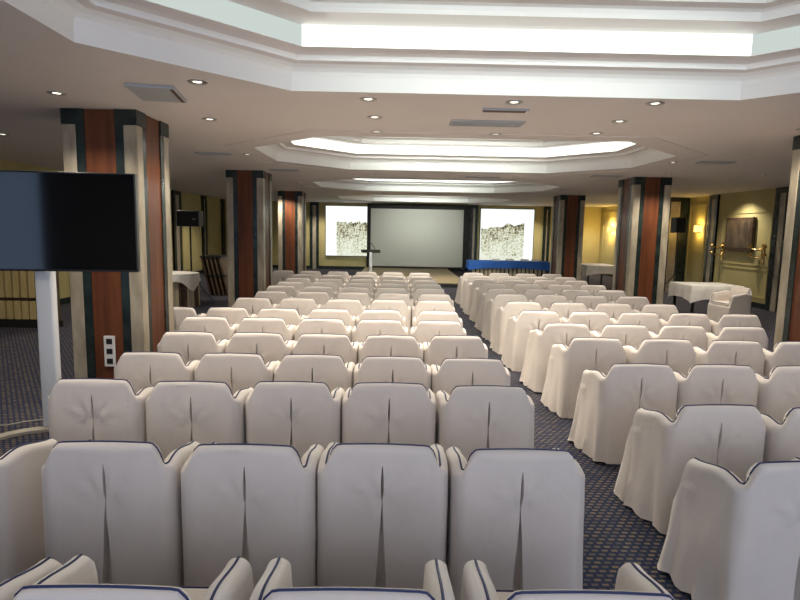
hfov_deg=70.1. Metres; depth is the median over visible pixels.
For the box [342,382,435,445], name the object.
armchair
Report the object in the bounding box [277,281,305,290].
armchair
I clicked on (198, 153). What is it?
ceiling vent
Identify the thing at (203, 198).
trim
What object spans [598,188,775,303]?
wall
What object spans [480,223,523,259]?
picture
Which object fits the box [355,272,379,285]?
armchair
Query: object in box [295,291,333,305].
armchair
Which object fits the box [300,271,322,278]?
armchair
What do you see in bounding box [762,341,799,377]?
armchair
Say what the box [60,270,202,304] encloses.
baseboard
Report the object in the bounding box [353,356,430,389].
armchair
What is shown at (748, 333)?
armchair
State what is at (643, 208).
pillar
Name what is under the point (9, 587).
armchair
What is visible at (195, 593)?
seat cushion
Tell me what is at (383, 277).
armchair
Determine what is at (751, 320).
armchair
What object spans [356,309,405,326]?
armchair
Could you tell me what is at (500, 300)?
armchair
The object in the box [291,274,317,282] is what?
armchair
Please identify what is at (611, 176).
ceiling vent
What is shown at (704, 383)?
armchair
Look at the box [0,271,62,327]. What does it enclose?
slatted screen
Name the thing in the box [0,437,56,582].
armchair
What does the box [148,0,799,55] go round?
light
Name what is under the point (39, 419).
cable
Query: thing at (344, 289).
armchair
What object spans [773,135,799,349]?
pillar
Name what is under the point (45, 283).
stand
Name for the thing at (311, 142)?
light
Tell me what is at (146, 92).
ceiling vent
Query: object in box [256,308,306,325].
armchair
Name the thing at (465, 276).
armchair
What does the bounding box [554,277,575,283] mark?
armchair
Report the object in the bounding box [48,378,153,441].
armchair
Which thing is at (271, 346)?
armchair
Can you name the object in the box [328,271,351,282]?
armchair
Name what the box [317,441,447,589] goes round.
armchair
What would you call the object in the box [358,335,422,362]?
armchair
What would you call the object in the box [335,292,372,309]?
armchair
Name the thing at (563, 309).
armchair
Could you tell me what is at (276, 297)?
armchair
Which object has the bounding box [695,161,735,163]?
ceiling vent
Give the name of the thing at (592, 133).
recessed light
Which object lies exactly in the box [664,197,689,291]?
trim
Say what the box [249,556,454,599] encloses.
armchair
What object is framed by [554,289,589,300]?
armchair
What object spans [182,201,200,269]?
trim
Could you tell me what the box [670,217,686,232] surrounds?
loudspeaker
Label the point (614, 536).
floor
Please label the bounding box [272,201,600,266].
wall
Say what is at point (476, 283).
armchair
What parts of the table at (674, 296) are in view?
leg, leg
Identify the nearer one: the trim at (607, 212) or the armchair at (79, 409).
the armchair at (79, 409)
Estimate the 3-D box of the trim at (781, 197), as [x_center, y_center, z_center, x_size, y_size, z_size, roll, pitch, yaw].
[9.146,-1.205,13.757,0.065,2.998,0.550,1,7,-1]
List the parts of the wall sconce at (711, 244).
plate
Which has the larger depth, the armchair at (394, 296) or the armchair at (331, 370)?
the armchair at (394, 296)
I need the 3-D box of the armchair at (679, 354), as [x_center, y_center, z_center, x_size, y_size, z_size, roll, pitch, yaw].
[2.566,0.745,5.787,0.654,0.803,0.570,1,7,-1]
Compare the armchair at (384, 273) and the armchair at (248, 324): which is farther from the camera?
the armchair at (384, 273)
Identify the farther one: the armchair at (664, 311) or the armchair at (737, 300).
the armchair at (737, 300)
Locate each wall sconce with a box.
[607,226,612,232]
[694,224,702,232]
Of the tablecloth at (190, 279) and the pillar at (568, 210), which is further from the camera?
the pillar at (568, 210)
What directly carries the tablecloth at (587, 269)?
on the table at (601, 274)
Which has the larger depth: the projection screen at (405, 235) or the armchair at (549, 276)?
the projection screen at (405, 235)
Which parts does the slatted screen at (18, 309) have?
panel, post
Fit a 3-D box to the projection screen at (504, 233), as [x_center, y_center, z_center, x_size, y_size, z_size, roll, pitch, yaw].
[4.832,-2.939,25.825,2.460,2.380,0.100,1,7,-1]
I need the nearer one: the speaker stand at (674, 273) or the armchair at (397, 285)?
the armchair at (397, 285)
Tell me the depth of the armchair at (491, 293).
10.23 m
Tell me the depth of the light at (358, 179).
17.19 m
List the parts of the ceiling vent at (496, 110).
frame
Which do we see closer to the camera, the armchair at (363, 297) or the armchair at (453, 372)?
the armchair at (453, 372)
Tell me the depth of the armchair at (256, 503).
2.64 m
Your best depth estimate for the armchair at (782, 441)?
3.38 m
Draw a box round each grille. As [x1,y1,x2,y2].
[177,211,197,225]
[676,218,685,231]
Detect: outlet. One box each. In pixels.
[106,339,111,343]
[106,349,112,353]
[107,359,112,363]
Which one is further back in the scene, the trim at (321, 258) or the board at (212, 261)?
the trim at (321, 258)
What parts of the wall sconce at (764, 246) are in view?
plate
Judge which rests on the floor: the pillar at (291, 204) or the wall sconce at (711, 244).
the pillar at (291, 204)
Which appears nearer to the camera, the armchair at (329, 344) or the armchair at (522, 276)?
the armchair at (329, 344)
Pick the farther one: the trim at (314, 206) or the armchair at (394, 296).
the trim at (314, 206)
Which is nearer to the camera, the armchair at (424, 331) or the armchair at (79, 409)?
the armchair at (79, 409)
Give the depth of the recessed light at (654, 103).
5.22 m
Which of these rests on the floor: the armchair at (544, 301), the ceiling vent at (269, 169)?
the armchair at (544, 301)
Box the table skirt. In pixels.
[471,268,545,276]
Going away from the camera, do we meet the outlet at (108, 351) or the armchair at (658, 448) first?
the armchair at (658, 448)
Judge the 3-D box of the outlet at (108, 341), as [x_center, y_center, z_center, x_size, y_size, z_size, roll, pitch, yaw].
[-3.173,0.453,6.218,0.066,0.060,0.006,1,7,-1]
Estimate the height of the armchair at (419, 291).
0.803 m
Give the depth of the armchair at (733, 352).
5.49 m
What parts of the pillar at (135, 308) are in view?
stone post, stone post, stone post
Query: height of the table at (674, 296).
0.750 m
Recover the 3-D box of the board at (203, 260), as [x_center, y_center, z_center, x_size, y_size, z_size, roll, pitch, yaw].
[-5.116,-0.693,15.488,0.320,1.039,0.940,1,7,-1]
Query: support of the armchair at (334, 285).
on the floor
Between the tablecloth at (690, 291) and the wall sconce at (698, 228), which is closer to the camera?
the tablecloth at (690, 291)
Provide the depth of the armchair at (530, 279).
13.08 m
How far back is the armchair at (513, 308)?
8.31 m
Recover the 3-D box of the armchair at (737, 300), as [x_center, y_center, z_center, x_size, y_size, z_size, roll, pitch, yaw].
[6.637,0.123,11.500,0.570,0.803,0.654,0,7,-9]
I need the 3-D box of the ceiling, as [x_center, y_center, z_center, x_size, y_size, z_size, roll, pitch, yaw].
[0.826,-2.937,11.939,17.200,0.570,28.000,1,7,-1]
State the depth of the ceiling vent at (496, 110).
5.55 m
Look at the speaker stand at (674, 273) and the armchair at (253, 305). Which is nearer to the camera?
the armchair at (253, 305)
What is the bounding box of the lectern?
[361,249,379,271]
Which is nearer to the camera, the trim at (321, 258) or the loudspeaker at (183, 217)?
the loudspeaker at (183, 217)
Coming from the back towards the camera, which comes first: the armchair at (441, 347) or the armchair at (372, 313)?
the armchair at (372, 313)
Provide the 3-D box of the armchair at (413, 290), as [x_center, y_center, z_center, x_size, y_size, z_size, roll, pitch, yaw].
[0.557,0.061,11.087,0.728,0.803,0.622,1,7,-1]
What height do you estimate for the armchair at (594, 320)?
0.803 m
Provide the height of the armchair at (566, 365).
0.803 m
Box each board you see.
[200,255,213,295]
[204,255,217,295]
[208,255,222,295]
[213,255,226,295]
[217,255,227,295]
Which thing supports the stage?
on the floor
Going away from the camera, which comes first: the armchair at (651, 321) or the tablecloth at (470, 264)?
the armchair at (651, 321)
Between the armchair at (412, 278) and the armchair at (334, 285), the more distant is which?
the armchair at (412, 278)
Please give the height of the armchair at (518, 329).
0.803 m
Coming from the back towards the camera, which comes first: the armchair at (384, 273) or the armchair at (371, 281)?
the armchair at (384, 273)
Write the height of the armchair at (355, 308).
0.803 m
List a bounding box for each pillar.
[60,108,173,378]
[226,170,272,306]
[278,191,305,273]
[549,195,585,279]
[612,177,671,303]
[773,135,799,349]
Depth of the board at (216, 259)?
15.09 m
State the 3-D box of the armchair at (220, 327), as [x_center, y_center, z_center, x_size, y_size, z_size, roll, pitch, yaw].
[-2.182,0.552,6.649,0.650,0.803,0.563,1,7,-1]
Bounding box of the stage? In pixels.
[362,267,458,287]
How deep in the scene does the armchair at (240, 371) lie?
4.52 m
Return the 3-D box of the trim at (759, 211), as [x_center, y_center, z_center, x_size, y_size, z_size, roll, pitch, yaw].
[9.163,-1.635,15.165,0.018,1.390,2.150,1,7,-1]
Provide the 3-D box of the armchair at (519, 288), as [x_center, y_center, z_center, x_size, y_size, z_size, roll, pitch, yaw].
[2.484,0.048,11.490,0.650,0.803,0.563,1,7,0]
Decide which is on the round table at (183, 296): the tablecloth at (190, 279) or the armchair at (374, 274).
the tablecloth at (190, 279)
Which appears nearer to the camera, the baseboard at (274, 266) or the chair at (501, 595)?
the chair at (501, 595)
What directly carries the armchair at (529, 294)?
on the floor
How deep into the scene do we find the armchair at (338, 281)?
11.56 m
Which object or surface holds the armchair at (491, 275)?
on the floor
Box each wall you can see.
[0,159,226,298]
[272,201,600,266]
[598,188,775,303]
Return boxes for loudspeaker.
[176,210,202,226]
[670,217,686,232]
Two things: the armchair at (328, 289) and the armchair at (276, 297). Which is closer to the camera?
the armchair at (276, 297)
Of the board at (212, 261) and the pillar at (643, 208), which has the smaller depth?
the pillar at (643, 208)
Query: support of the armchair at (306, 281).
on the floor
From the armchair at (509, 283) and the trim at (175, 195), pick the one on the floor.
the armchair at (509, 283)
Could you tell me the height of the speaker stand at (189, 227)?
1.790 m
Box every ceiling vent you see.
[125,83,186,102]
[195,152,231,155]
[269,169,299,170]
[449,119,525,126]
[465,176,499,177]
[482,108,529,112]
[589,175,622,177]
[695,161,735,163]
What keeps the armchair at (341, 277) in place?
on the floor
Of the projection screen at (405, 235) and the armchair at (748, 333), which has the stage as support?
the projection screen at (405, 235)
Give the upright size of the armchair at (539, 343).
0.803 m
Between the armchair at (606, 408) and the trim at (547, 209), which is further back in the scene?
the trim at (547, 209)
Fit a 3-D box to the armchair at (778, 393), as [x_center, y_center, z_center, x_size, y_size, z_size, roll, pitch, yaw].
[3.154,0.883,4.742,0.650,0.803,0.563,1,7,-1]
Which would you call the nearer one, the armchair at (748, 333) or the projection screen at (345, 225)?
the armchair at (748, 333)
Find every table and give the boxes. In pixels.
[173,282,199,306]
[587,274,602,284]
[673,295,693,312]
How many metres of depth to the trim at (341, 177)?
13.82 m
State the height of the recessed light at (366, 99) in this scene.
0.010 m
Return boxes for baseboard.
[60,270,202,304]
[273,265,549,272]
[603,274,764,308]
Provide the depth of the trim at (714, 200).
16.66 m
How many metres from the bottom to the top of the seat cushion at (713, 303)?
0.075 m
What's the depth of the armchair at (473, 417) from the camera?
3.71 m
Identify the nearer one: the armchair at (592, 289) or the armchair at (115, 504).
the armchair at (115, 504)
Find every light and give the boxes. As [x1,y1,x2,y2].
[47,91,66,95]
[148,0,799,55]
[187,79,207,84]
[202,118,216,120]
[291,138,633,156]
[358,179,504,182]
[360,97,376,101]
[367,115,381,118]
[505,100,522,104]
[589,132,603,134]
[612,120,627,122]
[646,101,664,105]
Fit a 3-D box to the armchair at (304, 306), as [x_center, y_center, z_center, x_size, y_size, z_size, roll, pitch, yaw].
[-1.472,0.340,8.491,0.652,0.803,0.560,1,7,0]
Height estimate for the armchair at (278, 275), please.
0.803 m
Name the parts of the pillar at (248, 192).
stone post, stone post, stone post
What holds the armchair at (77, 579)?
on the floor
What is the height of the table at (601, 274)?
0.750 m
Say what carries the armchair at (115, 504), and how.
on the floor
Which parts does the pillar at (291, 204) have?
stone post, stone post, stone post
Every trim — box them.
[171,190,182,270]
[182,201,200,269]
[201,195,207,272]
[207,204,220,254]
[221,199,225,254]
[224,130,708,175]
[296,177,576,193]
[310,202,318,268]
[321,258,365,266]
[469,205,477,259]
[541,206,550,272]
[584,214,598,262]
[601,212,615,262]
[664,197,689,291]
[685,204,706,281]
[703,194,720,281]
[717,265,767,299]
[719,211,773,266]
[764,186,788,312]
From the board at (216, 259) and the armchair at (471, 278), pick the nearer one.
the armchair at (471, 278)
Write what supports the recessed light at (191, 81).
in the ceiling
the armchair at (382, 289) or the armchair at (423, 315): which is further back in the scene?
the armchair at (382, 289)
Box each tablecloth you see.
[172,271,200,290]
[465,260,549,270]
[581,263,613,275]
[668,282,743,302]
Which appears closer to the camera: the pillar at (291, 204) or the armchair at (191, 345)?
the armchair at (191, 345)
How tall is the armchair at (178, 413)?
0.803 m
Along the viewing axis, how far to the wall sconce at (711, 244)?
16.19 m
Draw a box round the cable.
[0,419,42,425]
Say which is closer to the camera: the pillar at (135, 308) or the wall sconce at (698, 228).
the pillar at (135, 308)
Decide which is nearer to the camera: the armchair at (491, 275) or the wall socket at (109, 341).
the wall socket at (109, 341)
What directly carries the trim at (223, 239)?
attached to the wall at (214, 236)
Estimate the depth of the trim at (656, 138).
7.46 m
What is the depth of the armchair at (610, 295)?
10.24 m
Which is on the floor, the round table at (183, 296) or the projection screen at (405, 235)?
the round table at (183, 296)
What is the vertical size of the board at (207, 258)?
1.039 m
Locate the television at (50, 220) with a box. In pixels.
[0,170,139,272]
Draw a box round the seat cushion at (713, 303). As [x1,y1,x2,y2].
[711,301,728,306]
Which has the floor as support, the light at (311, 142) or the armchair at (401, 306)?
the armchair at (401, 306)
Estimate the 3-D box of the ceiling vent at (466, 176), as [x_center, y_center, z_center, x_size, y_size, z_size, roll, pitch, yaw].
[1.816,-2.696,12.531,0.740,0.016,0.180,1,7,-1]
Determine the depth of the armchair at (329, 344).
5.43 m
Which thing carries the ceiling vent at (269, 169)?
in the ceiling
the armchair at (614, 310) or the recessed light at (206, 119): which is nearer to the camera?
the recessed light at (206, 119)
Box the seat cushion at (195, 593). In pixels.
[182,588,207,599]
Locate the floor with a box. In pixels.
[0,268,776,599]
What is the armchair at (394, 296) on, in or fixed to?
on the floor
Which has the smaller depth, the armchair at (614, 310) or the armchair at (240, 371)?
the armchair at (240, 371)
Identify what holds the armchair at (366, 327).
on the floor
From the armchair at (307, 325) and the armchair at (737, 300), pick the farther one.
the armchair at (737, 300)
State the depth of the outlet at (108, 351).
6.23 m
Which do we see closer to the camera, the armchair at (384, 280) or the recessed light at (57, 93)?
the recessed light at (57, 93)
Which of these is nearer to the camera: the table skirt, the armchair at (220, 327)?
the armchair at (220, 327)
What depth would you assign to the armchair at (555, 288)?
11.17 m
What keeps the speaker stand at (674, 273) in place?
on the floor
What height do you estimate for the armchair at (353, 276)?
0.803 m
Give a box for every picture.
[337,221,366,255]
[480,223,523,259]
[724,217,756,250]
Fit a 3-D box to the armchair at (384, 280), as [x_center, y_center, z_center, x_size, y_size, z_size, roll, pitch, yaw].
[-0.132,-0.049,11.887,0.652,0.803,0.561,1,7,0]
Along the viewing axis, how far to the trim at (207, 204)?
22.89 m
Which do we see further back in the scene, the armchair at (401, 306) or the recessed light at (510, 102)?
the armchair at (401, 306)
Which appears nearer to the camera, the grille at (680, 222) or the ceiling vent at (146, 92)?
the ceiling vent at (146, 92)
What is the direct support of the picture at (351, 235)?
attached to the projection screen at (345, 225)
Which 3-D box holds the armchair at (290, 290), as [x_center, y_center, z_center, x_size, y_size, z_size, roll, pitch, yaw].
[-2.087,0.113,10.262,0.650,0.803,0.563,1,7,0]
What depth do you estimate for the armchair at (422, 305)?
8.22 m
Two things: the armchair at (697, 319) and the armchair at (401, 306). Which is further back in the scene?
the armchair at (401, 306)
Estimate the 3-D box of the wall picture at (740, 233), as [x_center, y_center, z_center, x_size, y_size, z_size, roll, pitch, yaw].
[9.118,-1.768,15.305,0.108,0.880,1.200,1,7,-1]
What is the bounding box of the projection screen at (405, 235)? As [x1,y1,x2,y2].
[367,204,469,269]
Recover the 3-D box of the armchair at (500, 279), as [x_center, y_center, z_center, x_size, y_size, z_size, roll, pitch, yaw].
[2.486,-0.182,13.378,0.654,0.803,0.570,1,7,-1]
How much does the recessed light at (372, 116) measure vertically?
0.010 m
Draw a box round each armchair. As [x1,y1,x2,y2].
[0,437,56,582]
[0,557,61,599]
[13,554,253,599]
[41,439,198,585]
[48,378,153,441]
[114,352,200,393]
[145,381,253,459]
[157,331,230,364]
[173,306,205,330]
[179,316,239,341]
[181,442,323,587]
[194,353,279,394]
[205,307,256,324]
[226,332,295,364]
[232,297,277,314]
[236,317,296,341]
[245,381,344,458]
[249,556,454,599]
[255,291,293,304]
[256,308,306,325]
[266,285,299,297]
[273,270,293,284]
[274,354,354,391]
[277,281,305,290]
[277,298,322,315]
[286,278,312,286]
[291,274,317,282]
[292,334,359,364]
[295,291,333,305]
[295,318,352,341]
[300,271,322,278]
[304,286,337,298]
[306,309,356,328]
[312,282,341,292]
[317,278,345,286]
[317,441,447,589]
[321,274,347,284]
[322,299,366,317]
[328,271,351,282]
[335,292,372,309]
[337,287,373,299]
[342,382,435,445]
[346,283,376,299]
[349,275,376,283]
[349,279,377,289]
[352,319,407,342]
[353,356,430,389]
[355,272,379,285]
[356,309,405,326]
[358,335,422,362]
[368,299,410,334]
[375,287,409,297]
[375,293,412,327]
[377,283,409,292]
[378,276,406,286]
[378,279,408,287]
[380,272,405,279]
[406,273,429,280]
[407,276,432,285]
[409,280,436,292]
[410,284,443,297]
[410,300,454,328]
[410,321,465,343]
[411,288,444,305]
[412,311,462,327]
[414,294,453,306]
[422,335,487,366]
[430,358,509,398]
[435,385,534,461]
[446,446,584,599]
[455,272,483,303]
[460,276,489,308]
[461,558,674,599]
[463,279,495,314]
[469,283,505,322]
[475,288,515,330]
[481,294,527,341]
[489,273,508,279]
[490,301,542,353]
[495,276,518,282]
[501,310,561,371]
[503,279,526,287]
[511,284,539,293]
[516,273,535,279]
[519,323,592,392]
[520,289,552,299]
[526,276,547,283]
[528,295,566,308]
[533,280,556,288]
[541,337,625,418]
[542,274,561,279]
[542,302,586,318]
[543,284,572,294]
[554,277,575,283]
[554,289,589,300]
[560,311,611,332]
[564,280,587,288]
[567,295,606,309]
[568,363,677,463]
[580,285,605,295]
[587,303,631,319]
[590,324,651,348]
[591,290,625,301]
[607,296,649,310]
[609,312,660,333]
[613,404,765,534]
[622,339,695,376]
[632,304,677,320]
[648,325,707,349]
[657,457,799,599]
[659,313,710,331]
[673,364,758,417]
[693,340,764,374]
[706,326,767,348]
[707,286,751,321]
[709,314,760,335]
[754,365,799,423]
[760,407,799,461]
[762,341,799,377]
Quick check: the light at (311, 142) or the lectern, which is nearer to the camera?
the light at (311, 142)
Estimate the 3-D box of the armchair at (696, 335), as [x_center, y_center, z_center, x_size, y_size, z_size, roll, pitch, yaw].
[3.150,0.651,6.646,0.654,0.803,0.570,1,7,-1]
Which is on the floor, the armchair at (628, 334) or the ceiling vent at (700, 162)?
the armchair at (628, 334)
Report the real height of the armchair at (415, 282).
0.803 m
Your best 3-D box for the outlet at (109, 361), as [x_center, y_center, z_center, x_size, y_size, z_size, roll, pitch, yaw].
[-3.177,0.671,6.244,0.066,0.060,0.006,1,7,-1]
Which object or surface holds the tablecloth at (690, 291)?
on the table at (674, 296)
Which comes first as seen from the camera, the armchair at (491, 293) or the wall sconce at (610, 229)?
the armchair at (491, 293)
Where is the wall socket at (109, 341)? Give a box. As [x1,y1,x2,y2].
[103,336,115,366]
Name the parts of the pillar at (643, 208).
stone post, stone post, stone post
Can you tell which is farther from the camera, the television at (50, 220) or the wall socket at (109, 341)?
the wall socket at (109, 341)
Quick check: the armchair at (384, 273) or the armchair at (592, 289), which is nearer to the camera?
the armchair at (592, 289)
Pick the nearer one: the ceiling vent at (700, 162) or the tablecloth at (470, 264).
the ceiling vent at (700, 162)
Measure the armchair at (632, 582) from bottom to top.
0.803 m
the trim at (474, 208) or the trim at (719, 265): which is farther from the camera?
the trim at (474, 208)
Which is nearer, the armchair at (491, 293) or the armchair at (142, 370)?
the armchair at (142, 370)
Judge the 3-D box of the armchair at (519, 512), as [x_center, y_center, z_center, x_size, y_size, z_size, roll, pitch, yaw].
[0.592,1.054,2.952,0.728,0.803,0.622,1,7,-1]
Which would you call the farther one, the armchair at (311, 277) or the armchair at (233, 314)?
the armchair at (311, 277)
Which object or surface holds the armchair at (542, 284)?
on the floor
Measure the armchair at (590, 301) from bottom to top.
0.803 m
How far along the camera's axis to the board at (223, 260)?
15.12 m
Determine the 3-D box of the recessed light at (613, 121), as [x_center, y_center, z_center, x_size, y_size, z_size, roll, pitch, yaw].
[2.340,-1.901,6.074,0.160,0.010,0.160,1,7,-1]
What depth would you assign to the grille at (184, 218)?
13.64 m
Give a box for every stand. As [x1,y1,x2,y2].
[0,271,60,439]
[189,227,212,298]
[664,233,678,287]
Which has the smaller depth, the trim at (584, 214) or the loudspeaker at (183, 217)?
the loudspeaker at (183, 217)
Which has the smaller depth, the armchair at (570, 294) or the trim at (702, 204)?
the armchair at (570, 294)
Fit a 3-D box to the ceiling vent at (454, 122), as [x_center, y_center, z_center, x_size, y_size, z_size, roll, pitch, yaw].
[0.958,-1.951,6.298,0.800,0.016,0.300,1,7,-1]
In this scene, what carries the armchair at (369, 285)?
on the floor
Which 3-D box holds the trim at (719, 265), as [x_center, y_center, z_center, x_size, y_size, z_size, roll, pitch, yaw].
[9.142,-0.503,15.303,0.018,0.730,2.150,1,7,-1]
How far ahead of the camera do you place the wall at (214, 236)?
21.13 m
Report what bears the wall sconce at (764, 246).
attached to the wall at (756, 200)
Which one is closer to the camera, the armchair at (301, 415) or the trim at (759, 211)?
the armchair at (301, 415)
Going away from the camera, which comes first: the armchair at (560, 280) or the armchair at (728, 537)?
the armchair at (728, 537)
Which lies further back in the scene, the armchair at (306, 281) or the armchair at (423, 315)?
the armchair at (306, 281)
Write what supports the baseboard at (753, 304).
attached to the wall at (756, 200)
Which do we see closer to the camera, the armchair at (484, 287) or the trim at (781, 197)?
the armchair at (484, 287)
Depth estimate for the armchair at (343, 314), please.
7.12 m
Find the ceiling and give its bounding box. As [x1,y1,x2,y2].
[0,0,799,206]
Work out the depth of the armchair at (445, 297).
9.07 m
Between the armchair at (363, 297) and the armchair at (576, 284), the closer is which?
the armchair at (363, 297)
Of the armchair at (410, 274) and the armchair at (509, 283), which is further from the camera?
the armchair at (410, 274)
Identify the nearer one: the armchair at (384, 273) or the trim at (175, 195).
the armchair at (384, 273)
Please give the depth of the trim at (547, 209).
25.82 m
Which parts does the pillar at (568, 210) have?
stone post, stone post, stone post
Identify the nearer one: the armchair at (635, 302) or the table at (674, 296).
the armchair at (635, 302)
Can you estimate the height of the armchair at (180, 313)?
0.803 m
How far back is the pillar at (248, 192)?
12.18 m

